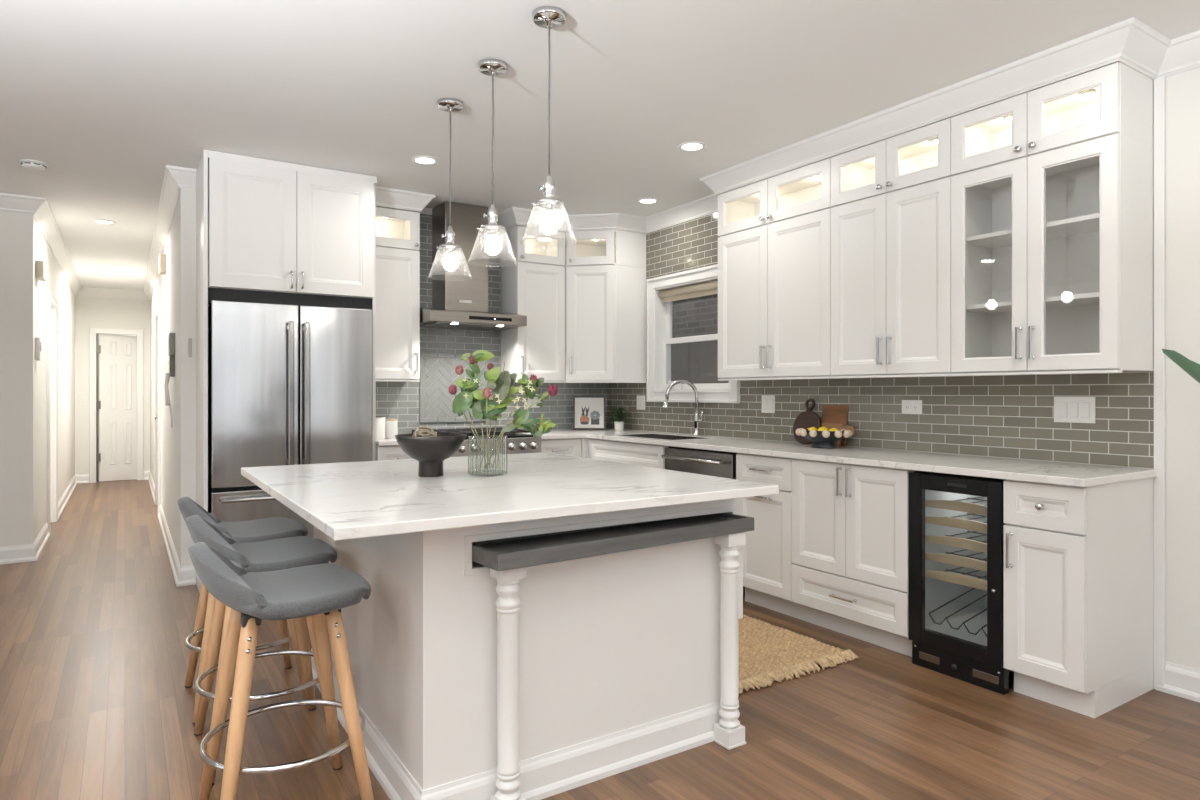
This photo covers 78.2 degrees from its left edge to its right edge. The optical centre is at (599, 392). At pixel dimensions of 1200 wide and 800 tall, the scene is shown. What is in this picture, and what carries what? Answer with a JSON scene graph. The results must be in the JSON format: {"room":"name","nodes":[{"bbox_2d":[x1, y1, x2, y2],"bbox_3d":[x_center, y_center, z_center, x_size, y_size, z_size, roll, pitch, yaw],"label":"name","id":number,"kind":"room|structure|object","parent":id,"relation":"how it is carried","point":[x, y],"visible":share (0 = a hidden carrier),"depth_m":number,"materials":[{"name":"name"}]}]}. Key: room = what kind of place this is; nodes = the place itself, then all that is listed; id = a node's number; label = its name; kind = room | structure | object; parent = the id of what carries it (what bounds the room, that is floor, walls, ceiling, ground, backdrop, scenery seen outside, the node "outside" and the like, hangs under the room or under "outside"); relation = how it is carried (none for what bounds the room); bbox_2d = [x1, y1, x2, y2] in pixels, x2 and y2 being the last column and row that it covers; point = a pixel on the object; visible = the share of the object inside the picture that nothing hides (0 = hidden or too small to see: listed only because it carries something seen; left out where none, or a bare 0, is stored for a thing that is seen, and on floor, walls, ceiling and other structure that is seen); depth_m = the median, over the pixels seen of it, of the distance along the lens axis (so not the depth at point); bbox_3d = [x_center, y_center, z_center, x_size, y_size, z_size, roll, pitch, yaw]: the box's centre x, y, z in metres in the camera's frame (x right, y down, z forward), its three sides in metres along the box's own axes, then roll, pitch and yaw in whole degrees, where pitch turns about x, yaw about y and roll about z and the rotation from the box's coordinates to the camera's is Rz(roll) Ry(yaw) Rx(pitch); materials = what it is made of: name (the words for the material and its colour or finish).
{"room":"kitchen","nodes":[
{"label":"kitchen","id":0,"kind":"room"},
{"bbox_2d":[0,211,11,546],"bbox_3d":[-5.678,-0.091,4.491,3.315,2.650,0.120,0,0,-33],"label":"wall","id":1,"kind":"structure","parent":0,"point":[5,217],"depth_m":5.31,"materials":[{"name":"white paint"}]},
{"bbox_2d":[0,522,49,564],"bbox_3d":[-5.836,1.173,4.961,3.359,0.122,1.129,0,0,-33],"label":"baseboard","id":2,"kind":"structure","parent":1,"relation":"attached to","point":[30,552],"depth_m":5.37,"materials":[{"name":"white paint"}]},
{"bbox_2d":[12,212,74,545],"bbox_3d":[-5.666,-0.091,7.645,0.120,2.650,5.410,0,0,-33],"label":"wall","id":3,"kind":"structure","parent":0,"point":[29,244],"depth_m":5.61,"materials":[{"name":"white paint"}]},
{"bbox_2d":[35,260,45,280],"bbox_3d":[-4.269,-0.926,5.636,0.054,0.130,0.220,0,0,-33],"label":"door chime","id":4,"kind":"object","parent":3,"relation":"attached to","point":[40,266],"visible":1,"depth_m":5.55,"materials":[{"name":"beige plastic"}]},
{"bbox_2d":[47,290,57,532],"bbox_3d":[-4.980,0.176,6.713,0.024,2.115,0.870,0,0,-33],"label":"trim","id":5,"kind":"structure","parent":3,"relation":"attached to","point":[51,298],"depth_m":7.01,"materials":[{"name":"white paint"}]},
{"bbox_2d":[58,474,88,518],"bbox_3d":[-6.093,1.173,8.556,0.150,0.122,3.415,0,0,-33],"label":"baseboard","id":6,"kind":"structure","parent":3,"relation":"attached to","point":[80,478],"depth_m":8.89,"materials":[{"name":"white paint"}]},
{"bbox_2d":[0,165,196,299],"bbox_3d":[-6.222,-1.358,6.415,4.283,0.114,6.876,0,0,-33],"label":"trim","id":7,"kind":"structure","parent":3,"relation":"attached to","point":[175,178],"depth_m":6.00,"materials":[{"name":"white paint"}]},
{"bbox_2d":[75,296,149,479],"bbox_3d":[-6.749,-0.091,10.236,1.105,2.650,0.120,0,0,-33],"label":"wall","id":8,"kind":"structure","parent":0,"point":[95,312],"depth_m":10.09,"materials":[{"name":"white paint"}]},
{"bbox_2d":[89,327,142,482],"bbox_3d":[-6.677,0.176,10.197,0.624,2.115,0.024,0,0,-33],"label":"trim","id":9,"kind":"structure","parent":8,"relation":"attached to","point":[92,331],"depth_m":10.08,"materials":[{"name":"white paint"}]},
{"bbox_2d":[96,334,136,481],"bbox_3d":[-6.720,0.213,10.291,0.070,2.030,0.550,0,0,44],"label":"door","id":10,"kind":"structure","parent":8,"relation":"in","point":[116,355],"depth_m":10.27,"materials":[{"name":"white paint"}]},
{"bbox_2d":[150,189,195,565],"bbox_3d":[-4.465,-0.091,7.598,0.120,2.650,6.790,0,0,-33],"label":"wall","id":11,"kind":"structure","parent":0,"point":[175,291],"depth_m":4.91,"materials":[{"name":"white paint"}]},
{"bbox_2d":[155,304,160,512],"bbox_3d":[-4.647,0.176,7.748,0.024,2.115,0.890,0,0,-33],"label":"trim","id":12,"kind":"structure","parent":11,"relation":"attached to","point":[158,309],"depth_m":7.38,"materials":[{"name":"white paint"}]},
{"bbox_2d":[165,356,174,427],"bbox_3d":[-3.087,-0.003,5.291,0.061,0.515,0.120,0,0,-33],"label":"intercom","id":13,"kind":"object","parent":11,"relation":"attached to","point":[171,373],"visible":1,"depth_m":5.26,"materials":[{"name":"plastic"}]},
{"bbox_2d":[158,504,195,586],"bbox_3d":[-3.502,1.173,6.047,0.107,0.122,3.189,0,0,-33],"label":"baseboard","id":14,"kind":"structure","parent":11,"relation":"attached to","point":[183,575],"depth_m":4.97,"materials":[{"name":"white paint"}]},
{"bbox_2d":[208,206,540,418],"bbox_3d":[-1.305,-0.091,5.754,3.196,2.650,0.131,0,0,-33],"label":"wall","id":15,"kind":"structure","parent":0,"point":[422,357],"depth_m":5.69,"materials":[{"name":"grey tile"}]},
{"bbox_2d":[376,247,419,381],"bbox_3d":[-1.541,-0.548,5.332,0.397,0.945,0.346,0,0,-33],"label":"upper cabinet","id":16,"kind":"object","parent":15,"relation":"attached to","point":[397,270],"visible":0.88,"depth_m":5.24,"materials":[{"name":"white paint"}]},
{"bbox_2d":[376,207,419,250],"bbox_3d":[-1.542,-1.161,5.334,0.397,0.279,0.340,0,0,-33],"label":"upper cabinet","id":17,"kind":"object","parent":15,"relation":"attached to","point":[395,228],"visible":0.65,"depth_m":5.30,"materials":[{"name":"white paint"}]},
{"bbox_2d":[376,186,435,211],"bbox_3d":[-1.490,-1.358,5.334,0.481,0.114,0.398,0,0,-33],"label":"trim","id":18,"kind":"structure","parent":17,"relation":"attached to","point":[385,197],"depth_m":5.21,"materials":[{"name":"white paint"}]},
{"bbox_2d":[424,357,484,417],"bbox_3d":[-1.138,-0.034,5.784,0.500,0.465,0.006,0,0,-33],"label":"herringbone tile","id":19,"kind":"structure","parent":15,"relation":"attached to","point":[438,391],"depth_m":5.73,"materials":[{"name":"grey tile"}]},
{"bbox_2d":[420,201,526,330],"bbox_3d":[-1.002,-0.953,5.580,0.757,0.922,0.495,0,0,-33],"label":"range hood","id":20,"kind":"object","parent":15,"relation":"attached to","point":[459,301],"visible":0.94,"depth_m":5.53,"materials":[{"name":"silver metal"}]},
{"bbox_2d":[376,213,606,434],"bbox_3d":[-0.867,-0.523,5.966,2.213,1.686,0.008,0,0,-33],"label":"wall tile","id":21,"kind":"structure","parent":15,"relation":"attached to","point":[400,401],"depth_m":5.83,"materials":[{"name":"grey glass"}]},
{"bbox_2d":[420,353,488,422],"bbox_3d":[-1.136,-0.034,5.782,0.568,0.533,0.012,0,0,-33],"label":"trim","id":22,"kind":"structure","parent":21,"relation":"attached to","point":[429,420],"depth_m":5.68,"materials":[{"name":"grey tile"}]},
{"bbox_2d":[501,262,564,382],"bbox_3d":[-0.536,-0.548,5.979,0.434,0.945,0.346,0,0,-33],"label":"upper cabinet","id":23,"kind":"object","parent":15,"relation":"attached to","point":[534,291],"visible":0.97,"depth_m":5.87,"materials":[{"name":"white paint"}]},
{"bbox_2d":[501,226,564,266],"bbox_3d":[-0.537,-1.161,5.981,0.434,0.279,0.340,0,0,-33],"label":"upper cabinet","id":24,"kind":"object","parent":15,"relation":"attached to","point":[540,249],"visible":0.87,"depth_m":5.91,"materials":[{"name":"white paint"}]},
{"bbox_2d":[556,230,645,267],"bbox_3d":[-0.034,-1.216,6.155,0.608,0.389,0.594,0,0,-33],"label":"upper cabinet","id":25,"kind":"object","parent":15,"relation":"attached to","point":[600,247],"visible":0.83,"depth_m":5.96,"materials":[{"name":"white paint"}]},
{"bbox_2d":[565,265,645,382],"bbox_3d":[-0.030,-0.548,6.150,0.606,0.944,0.606,0,0,-33],"label":"upper cabinet","id":26,"kind":"object","parent":15,"relation":"attached to","point":[605,305],"visible":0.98,"depth_m":5.95,"materials":[{"name":"white paint"}]},
{"bbox_2d":[0,0,1199,290],"bbox_3d":[-3.232,-1.446,4.758,7.716,0.060,18.500,0,0,-33],"label":"ceiling","id":27,"kind":"structure","parent":0,"point":[107,94],"depth_m":3.40,"materials":[{"name":"paint"}]},
{"bbox_2d":[19,159,47,170],"bbox_3d":[-3.494,-1.397,4.554,0.144,0.038,0.144,0,0,-33],"label":"smoke detector","id":28,"kind":"object","parent":27,"relation":"attached to","point":[34,165],"visible":1,"depth_m":4.52,"materials":[{"name":"white plastic"}]},
{"bbox_2d":[428,98,470,279],"bbox_3d":[-0.732,-0.987,3.608,0.212,0.856,0.212,0,0,-33],"label":"pendant lamp","id":29,"kind":"object","parent":27,"relation":"hanging from","point":[450,105],"visible":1,"depth_m":3.59,"materials":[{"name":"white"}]},
{"bbox_2d":[437,225,461,250],"bbox_3d":[-0.728,-0.756,3.603,0.119,0.115,0.120,0,0,-33],"label":"socket","id":30,"kind":"object","parent":29,"relation":"attached to","point":[450,235],"depth_m":3.59,"materials":[{"name":"silver metal"}]},
{"bbox_2d":[468,58,516,264],"bbox_3d":[-0.464,-0.987,3.192,0.212,0.856,0.212,0,0,-33],"label":"pendant lamp","id":31,"kind":"object","parent":27,"relation":"hanging from","point":[490,67],"visible":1,"depth_m":3.17,"materials":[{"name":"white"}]},
{"bbox_2d":[477,204,504,232],"bbox_3d":[-0.460,-0.756,3.187,0.119,0.115,0.120,0,0,-33],"label":"socket","id":32,"kind":"object","parent":31,"relation":"attached to","point":[492,227],"depth_m":3.17,"materials":[{"name":"silver metal"}]},
{"bbox_2d":[521,6,576,248],"bbox_3d":[-0.191,-0.987,2.768,0.212,0.856,0.212,0,0,-33],"label":"pendant lamp","id":33,"kind":"object","parent":27,"relation":"hanging from","point":[549,17],"visible":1,"depth_m":2.75,"materials":[{"name":"clear glass"}]},
{"bbox_2d":[531,175,563,208],"bbox_3d":[-0.187,-0.756,2.763,0.119,0.115,0.120,0,0,-33],"label":"socket","id":34,"kind":"object","parent":33,"relation":"attached to","point":[548,202],"depth_m":2.75,"materials":[{"name":"silver metal"}]},
{"bbox_2d":[677,141,706,151],"bbox_3d":[0.529,-1.411,4.245,0.170,0.008,0.170,0,0,-33],"label":"recessed light","id":35,"kind":"object","parent":27,"relation":"in","point":[690,146],"visible":1,"depth_m":4.24,"materials":[{"name":"white paint"}]},
{"bbox_2d":[0,479,1199,799],"bbox_3d":[-3.232,1.264,4.758,7.716,0.060,18.500,0,0,-33],"label":"floor","id":36,"kind":"structure","parent":0,"point":[96,704],"depth_m":2.73,"materials":[{"name":"brown wood"}]},
{"bbox_2d":[177,497,307,724],"bbox_3d":[-1.458,0.823,3.016,0.470,0.822,0.443,0,0,-33],"label":"bar stool","id":37,"kind":"object","parent":36,"relation":"on","point":[273,528],"visible":0.59,"depth_m":2.96,"materials":[{"name":"grey fabric"}]},
{"bbox_2d":[186,515,341,785],"bbox_3d":[-1.183,0.823,2.586,0.470,0.822,0.443,0,0,-33],"label":"bar stool","id":38,"kind":"object","parent":36,"relation":"on","point":[298,551],"visible":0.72,"depth_m":2.58,"materials":[{"name":"grey fabric"}]},
{"bbox_2d":[188,542,373,799],"bbox_3d":[-0.923,0.823,2.135,0.470,0.822,0.443,0,0,-33],"label":"bar stool","id":39,"kind":"object","parent":36,"relation":"on","point":[320,592],"visible":1,"depth_m":2.08,"materials":[{"name":"grey fabric"}]},
{"bbox_2d":[196,149,376,592],"bbox_3d":[-2.044,-0.089,4.814,1.005,2.647,0.672,0,0,-33],"label":"tall cabinet","id":40,"kind":"object","parent":36,"relation":"on","point":[268,231],"visible":0.83,"depth_m":4.53,"materials":[{"name":"white paint"}]},
{"bbox_2d":[208,300,371,537],"bbox_3d":[-2.021,0.348,4.782,0.930,1.772,0.690,0,0,-33],"label":"refrigerator","id":41,"kind":"object","parent":36,"relation":"on","point":[288,384],"visible":0.69,"depth_m":4.49,"materials":[{"name":"silver metal"}]},
{"bbox_2d":[376,445,412,460],"bbox_3d":[-1.452,0.792,5.200,0.403,0.884,0.664,0,0,-33],"label":"base cabinet","id":42,"kind":"object","parent":36,"relation":"on","point":[391,452],"visible":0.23,"depth_m":4.89,"materials":[{"name":"white paint"}]},
{"bbox_2d":[376,439,398,445],"bbox_3d":[-1.448,0.335,5.194,0.405,0.030,0.659,0,0,-33],"label":"countertop","id":43,"kind":"structure","parent":42,"relation":"on","point":[383,442],"depth_m":4.85,"materials":[{"name":"stone"}]},
{"bbox_2d":[385,419,396,438],"bbox_3d":[-1.441,0.252,5.091,0.084,0.136,0.084,0,0,-33],"label":"canister","id":44,"kind":"object","parent":43,"relation":"on","point":[390,424],"visible":0.91,"depth_m":5.05,"materials":[{"name":"white ceramic"}]},
{"bbox_2d":[412,427,540,456],"bbox_3d":[-0.928,0.759,5.482,0.775,0.950,0.733,0,0,-33],"label":"range","id":45,"kind":"object","parent":36,"relation":"on","point":[517,442],"visible":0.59,"depth_m":5.30,"materials":[{"name":"silver metal"}]},
{"bbox_2d":[465,433,532,438],"bbox_3d":[-0.952,0.323,5.519,0.767,0.012,0.636,0,0,-33],"label":"cooktop","id":46,"kind":"object","parent":45,"relation":"in","point":[468,435],"depth_m":5.35,"materials":[{"name":"black metal"}]},
{"bbox_2d":[311,474,753,799],"bbox_3d":[-0.332,0.792,2.913,1.244,0.884,1.582,0,0,-33],"label":"kitchen island","id":47,"kind":"object","parent":36,"relation":"on","point":[538,659],"visible":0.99,"depth_m":2.32,"materials":[{"name":"white paint"}]},
{"bbox_2d":[241,452,778,540],"bbox_3d":[-0.456,0.335,2.834,1.474,0.030,1.665,0,0,-33],"label":"island countertop","id":48,"kind":"structure","parent":47,"relation":"on","point":[344,500],"depth_m":2.39,"materials":[{"name":"stone"}]},
{"bbox_2d":[395,433,465,476],"bbox_3d":[-0.647,0.241,2.824,0.268,0.157,0.268,0,0,-33],"label":"footed bowl","id":49,"kind":"object","parent":48,"relation":"on","point":[430,452],"visible":0.99,"depth_m":2.75,"materials":[{"name":"black ceramic"}]},
{"bbox_2d":[470,436,505,475],"bbox_3d":[-0.435,0.245,2.860,0.124,0.150,0.124,0,0,37],"label":"glass vase","id":50,"kind":"object","parent":48,"relation":"on","point":[486,470],"visible":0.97,"depth_m":2.85,"materials":[{"name":"clear glass"}]},
{"bbox_2d":[448,373,493,467],"bbox_3d":[-0.501,0.110,2.857,0.177,0.372,0.070,0,0,-3],"label":"stem","id":51,"kind":"object","parent":50,"relation":"in","point":[461,404],"visible":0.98,"depth_m":2.83,"materials":[{"name":"green plant"}]},
{"bbox_2d":[455,364,490,461],"bbox_3d":[-0.497,0.093,2.858,0.153,0.406,0.078,0,0,11],"label":"stem","id":52,"kind":"object","parent":50,"relation":"in","point":[463,383],"visible":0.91,"depth_m":2.87,"materials":[{"name":"green plant"}]},
{"bbox_2d":[461,350,493,467],"bbox_3d":[-0.475,0.066,2.863,0.124,0.460,0.060,0,0,22],"label":"stem","id":53,"kind":"object","parent":50,"relation":"in","point":[479,355],"visible":0.96,"depth_m":2.85,"materials":[{"name":"green plant"}]},
{"bbox_2d":[471,387,506,467],"bbox_3d":[-0.430,0.138,2.833,0.120,0.315,0.094,0,0,32],"label":"stem","id":54,"kind":"object","parent":50,"relation":"in","point":[485,408],"visible":1,"depth_m":2.82,"materials":[{"name":"green plant"}]},
{"bbox_2d":[479,362,501,467],"bbox_3d":[-0.428,0.089,2.868,0.069,0.414,0.105,0,0,-33],"label":"stem","id":55,"kind":"object","parent":50,"relation":"in","point":[492,376],"visible":0.97,"depth_m":2.85,"materials":[{"name":"green plant"}]},
{"bbox_2d":[473,362,516,468],"bbox_3d":[-0.403,0.089,2.861,0.172,0.413,0.099,0,0,-19],"label":"stem","id":56,"kind":"object","parent":50,"relation":"in","point":[509,379],"visible":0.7,"depth_m":2.85,"materials":[{"name":"green plant"}]},
{"bbox_2d":[487,374,543,467],"bbox_3d":[-0.326,0.111,2.857,0.227,0.369,0.106,0,0,-8],"label":"stem","id":57,"kind":"object","parent":50,"relation":"in","point":[530,386],"visible":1,"depth_m":2.88,"materials":[{"name":"green plant"}]},
{"bbox_2d":[496,398,538,468],"bbox_3d":[-0.318,0.158,2.836,0.157,0.274,0.093,0,0,-12],"label":"stem","id":58,"kind":"object","parent":50,"relation":"in","point":[520,418],"visible":1,"depth_m":2.81,"materials":[{"name":"green plant"}]},
{"bbox_2d":[484,384,557,467],"bbox_3d":[-0.307,0.131,2.868,0.289,0.330,0.049,0,0,-4],"label":"stem","id":59,"kind":"object","parent":50,"relation":"in","point":[552,390],"visible":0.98,"depth_m":2.87,"materials":[{"name":"green plant"}]},
{"bbox_2d":[492,413,555,467],"bbox_3d":[-0.298,0.189,2.849,0.253,0.214,0.045,0,0,6],"label":"stem","id":60,"kind":"object","parent":50,"relation":"in","point":[542,427],"visible":0.91,"depth_m":2.84,"materials":[{"name":"green plant"}]},
{"bbox_2d":[472,512,753,570],"bbox_3d":[0.041,0.466,2.434,1.018,0.046,0.315,0,0,-36],"label":"shelf","id":61,"kind":"object","parent":47,"relation":"on","point":[523,553],"depth_m":2.30,"materials":[{"name":"grey wood"}]},
{"bbox_2d":[541,438,581,456],"bbox_3d":[-0.445,0.792,5.848,0.424,0.884,0.664,0,0,-33],"label":"base cabinet","id":62,"kind":"object","parent":36,"relation":"on","point":[569,446],"visible":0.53,"depth_m":5.61,"materials":[{"name":"white paint"}]},
{"bbox_2d":[582,438,668,468],"bbox_3d":[0.399,0.792,5.452,0.656,0.884,0.985,0,0,-33],"label":"base cabinet","id":63,"kind":"object","parent":36,"relation":"on","point":[640,454],"visible":0.02,"depth_m":5.27,"materials":[{"name":"white paint"}]},
{"bbox_2d":[523,428,1157,486],"bbox_3d":[0.759,0.335,4.532,1.029,0.030,4.163,0,0,-33],"label":"countertop","id":64,"kind":"structure","parent":63,"relation":"on","point":[1049,472],"depth_m":3.56,"materials":[{"name":"stone"}]},
{"bbox_2d":[573,396,604,429],"bbox_3d":[-0.091,0.176,6.279,0.270,0.284,0.066,0,0,-1],"label":"framed print","id":65,"kind":"object","parent":64,"relation":"on","point":[588,411],"visible":1,"depth_m":6.27,"materials":[{"name":"white paper"}]},
{"bbox_2d":[607,407,629,430],"bbox_3d":[0.159,0.223,6.154,0.198,0.195,0.212,0,0,32],"label":"potted plant","id":66,"kind":"object","parent":64,"relation":"on","point":[619,424],"visible":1,"depth_m":6.13,"materials":[{"name":"green plant"}]},
{"bbox_2d":[621,434,703,439],"bbox_3d":[0.446,0.428,5.360,0.383,0.211,0.728,0,0,-33],"label":"sink","id":67,"kind":"object","parent":64,"relation":"in","point":[656,436],"visible":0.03,"depth_m":5.63,"materials":[{"name":"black metal"}]},
{"bbox_2d":[662,380,702,435],"bbox_3d":[0.594,0.114,5.371,0.305,0.413,0.091,0,0,-10],"label":"faucet","id":68,"kind":"object","parent":64,"relation":"on","point":[697,420],"visible":1,"depth_m":5.38,"materials":[{"name":"silver metal"}]},
{"bbox_2d":[793,398,820,443],"bbox_3d":[1.285,0.180,4.568,0.074,0.284,0.210,0,0,-33],"label":"round board","id":69,"kind":"object","parent":64,"relation":"on","point":[808,418],"visible":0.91,"depth_m":4.57,"materials":[{"name":"brown wood"}]},
{"bbox_2d":[796,428,851,447],"bbox_3d":[1.291,0.266,4.263,0.251,0.108,0.353,0,0,-33],"label":"bowl","id":70,"kind":"object","parent":64,"relation":"on","point":[821,439],"visible":0.94,"depth_m":4.18,"materials":[{"name":"black ceramic"}]},
{"bbox_2d":[821,405,848,445],"bbox_3d":[1.410,0.199,4.446,0.052,0.243,0.190,0,0,-33],"label":"rectangular board","id":71,"kind":"object","parent":64,"relation":"on","point":[838,414],"visible":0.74,"depth_m":4.43,"materials":[{"name":"brown wood"}]},
{"bbox_2d":[661,446,736,478],"bbox_3d":[0.829,0.794,4.750,0.655,0.880,0.646,0,0,-33],"label":"dishwasher","id":72,"kind":"object","parent":36,"relation":"on","point":[689,460],"visible":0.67,"depth_m":4.55,"materials":[{"name":"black metal"}]},
{"bbox_2d":[736,453,801,619],"bbox_3d":[1.150,0.792,4.293,0.648,0.884,0.436,0,0,-33],"label":"base cabinet","id":73,"kind":"object","parent":36,"relation":"on","point":[767,549],"visible":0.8,"depth_m":4.11,"materials":[{"name":"white paint"}]},
{"bbox_2d":[738,614,858,693],"bbox_3d":[0.498,1.216,3.793,0.783,0.033,1.424,0,0,-33],"label":"jute rug","id":74,"kind":"object","parent":36,"relation":"on","point":[768,653],"visible":0.35,"depth_m":3.43,"materials":[{"name":"fabric"}]},
{"bbox_2d":[792,459,914,656],"bbox_3d":[1.458,0.792,3.816,0.648,0.884,0.700,0,0,-33],"label":"base cabinet","id":75,"kind":"object","parent":36,"relation":"on","point":[850,522],"visible":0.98,"depth_m":3.63,"materials":[{"name":"white paint"}]},
{"bbox_2d":[909,471,1012,694],"bbox_3d":[1.760,0.798,3.335,0.601,0.872,0.430,0,0,-33],"label":"wine cooler","id":76,"kind":"object","parent":36,"relation":"on","point":[956,523],"visible":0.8,"depth_m":3.28,"materials":[{"name":"black metal"}]},
{"bbox_2d":[919,651,939,664],"bbox_3d":[1.465,1.183,3.282,0.004,0.033,0.100,0,0,-33],"label":"vent grille","id":77,"kind":"object","parent":76,"relation":"attached to","point":[925,657],"depth_m":3.28,"materials":[{"name":"brown metal"}]},
{"bbox_2d":[973,669,998,684],"bbox_3d":[1.603,1.183,3.068,0.004,0.033,0.110,0,0,-33],"label":"vent grille","id":78,"kind":"object","parent":76,"relation":"attached to","point":[982,676],"depth_m":3.07,"materials":[{"name":"brown metal"}]},
{"bbox_2d":[1003,477,1153,717],"bbox_3d":[1.964,0.792,3.030,0.648,0.884,0.302,0,0,-33],"label":"base cabinet","id":79,"kind":"object","parent":36,"relation":"on","point":[1078,562],"visible":0.98,"depth_m":2.89,"materials":[{"name":"white paint"}]},
{"bbox_2d":[1162,349,1199,382],"bbox_3d":[1.979,0.359,1.791,0.818,1.751,0.759,0,0,-5],"label":"potted plant","id":80,"kind":"object","parent":36,"relation":"on","point":[1192,368],"visible":1,"depth_m":2.01,"materials":[{"name":"green plant"}]},
{"bbox_2d":[611,67,1199,669],"bbox_3d":[2.528,-0.091,2.883,0.140,2.650,9.110,0,0,-33],"label":"wall","id":81,"kind":"structure","parent":0,"point":[1182,89],"depth_m":3.00,"materials":[{"name":"white paint"}]},
{"bbox_2d":[646,264,739,402],"bbox_3d":[0.739,-0.421,5.624,0.177,0.999,1.061,0,0,-33],"label":"window","id":82,"kind":"structure","parent":81,"relation":"in","point":[659,339],"depth_m":5.94,"materials":[{"name":"white paint"}]},
{"bbox_2d":[658,280,717,302],"bbox_3d":[0.722,-0.770,5.613,0.056,0.093,0.847,0,0,-33],"label":"roller shade","id":83,"kind":"object","parent":82,"relation":"attached to","point":[709,288],"visible":0.66,"depth_m":5.65,"materials":[{"name":"beige fabric"}]},
{"bbox_2d":[656,402,730,436],"bbox_3d":[0.693,0.155,5.595,0.008,0.329,0.887,0,0,-33],"label":"tiled wall","id":84,"kind":"structure","parent":81,"relation":"attached to","point":[679,416],"depth_m":5.58,"materials":[{"name":"grey tile"}]},
{"bbox_2d":[718,157,832,236],"bbox_3d":[1.152,-1.218,4.551,0.364,0.395,0.924,0,0,-33],"label":"upper cabinet","id":85,"kind":"object","parent":81,"relation":"attached to","point":[804,190],"visible":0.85,"depth_m":4.54,"materials":[{"name":"white paint"}]},
{"bbox_2d":[718,209,833,380],"bbox_3d":[1.150,-0.548,4.550,0.370,0.945,0.924,0,0,-33],"label":"upper cabinet","id":86,"kind":"object","parent":81,"relation":"attached to","point":[774,279],"visible":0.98,"depth_m":4.43,"materials":[{"name":"white paint"}]},
{"bbox_2d":[497,17,1199,233],"bbox_3d":[1.998,-1.358,2.530,1.132,0.114,8.890,0,0,-33],"label":"trim","id":87,"kind":"structure","parent":81,"relation":"attached to","point":[1131,42],"depth_m":3.49,"materials":[{"name":"white paint"}]},
{"bbox_2d":[607,212,1153,468],"bbox_3d":[1.189,-0.498,4.824,0.008,1.636,4.155,0,0,-33],"label":"wall tile","id":88,"kind":"structure","parent":81,"relation":"attached to","point":[1003,416],"depth_m":3.85,"materials":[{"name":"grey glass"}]},
{"bbox_2d":[762,395,774,412],"bbox_3d":[1.120,0.079,4.917,0.008,0.118,0.118,0,0,-33],"label":"wall switch","id":89,"kind":"object","parent":88,"relation":"attached to","point":[768,401],"visible":1,"depth_m":4.91,"materials":[{"name":"white plastic"}]},
{"bbox_2d":[902,400,921,413],"bbox_3d":[1.698,0.081,4.019,0.008,0.076,0.122,0,0,-33],"label":"power outlet","id":90,"kind":"object","parent":88,"relation":"attached to","point":[908,406],"visible":1,"depth_m":4.02,"materials":[{"name":"white plastic"}]},
{"bbox_2d":[1054,397,1094,422],"bbox_3d":[2.141,0.079,3.332,0.008,0.118,0.172,0,0,-33],"label":"wall switch","id":91,"kind":"object","parent":88,"relation":"attached to","point":[1066,409],"visible":1,"depth_m":3.33,"materials":[{"name":"white plastic"}]},
{"bbox_2d":[831,177,952,378],"bbox_3d":[1.591,-0.548,3.865,0.370,0.945,0.707,0,0,-33],"label":"upper cabinet","id":92,"kind":"object","parent":81,"relation":"attached to","point":[891,252],"visible":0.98,"depth_m":3.75,"materials":[{"name":"white paint"}]},
{"bbox_2d":[831,117,952,207],"bbox_3d":[1.593,-1.218,3.866,0.364,0.395,0.707,0,0,-33],"label":"upper cabinet","id":93,"kind":"object","parent":81,"relation":"attached to","point":[922,155],"visible":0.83,"depth_m":3.83,"materials":[{"name":"white paint"}]},
{"bbox_2d":[951,133,1153,375],"bbox_3d":[1.972,-0.548,3.273,0.370,0.945,0.699,0,0,-33],"label":"upper cabinet","id":94,"kind":"object","parent":81,"relation":"attached to","point":[1052,252],"visible":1,"depth_m":3.22,"materials":[{"name":"white paint"}]},
{"bbox_2d":[967,213,1098,248],"bbox_3d":[1.996,-0.718,3.289,0.278,0.019,0.659,0,0,-33],"label":"shelf","id":95,"kind":"object","parent":94,"relation":"attached to","point":[1086,226],"depth_m":3.31,"materials":[{"name":"white paint"}]},
{"bbox_2d":[967,292,1098,313],"bbox_3d":[1.996,-0.398,3.289,0.278,0.019,0.659,0,0,-33],"label":"shelf","id":96,"kind":"object","parent":94,"relation":"attached to","point":[1084,301],"depth_m":3.30,"materials":[{"name":"white paint"}]},
{"bbox_2d":[951,61,1153,175],"bbox_3d":[1.974,-1.218,3.275,0.364,0.395,0.699,0,0,-33],"label":"upper cabinet","id":97,"kind":"object","parent":81,"relation":"attached to","point":[1114,98],"visible":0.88,"depth_m":3.17,"materials":[{"name":"white paint"}]},
{"bbox_2d":[1154,76,1165,688],"bbox_3d":[2.319,-0.034,3.057,0.022,2.535,0.037,0,0,-33],"label":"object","id":98,"kind":"structure","parent":81,"relation":"attached to","point":[1159,83],"depth_m":3.05,"materials":[{"name":"white paint"}]},
{"bbox_2d":[1155,662,1199,702],"bbox_3d":[3.592,1.173,1.079,0.024,0.122,4.725,0,0,-33],"label":"baseboard","id":99,"kind":"structure","parent":81,"relation":"attached to","point":[1180,681],"depth_m":2.99,"materials":[{"name":"white paint"}]},
{"label":"outside","id":100,"kind":"structure","parent":0,"visible":0},
{"bbox_2d":[671,294,728,383],"bbox_3d":[0.500,-0.766,9.243,0.350,5.000,11.000,0,0,-33],"label":"building","id":101,"kind":"structure","parent":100,"point":[694,362],"depth_m":8.13,"materials":[{"name":"grey brick"}]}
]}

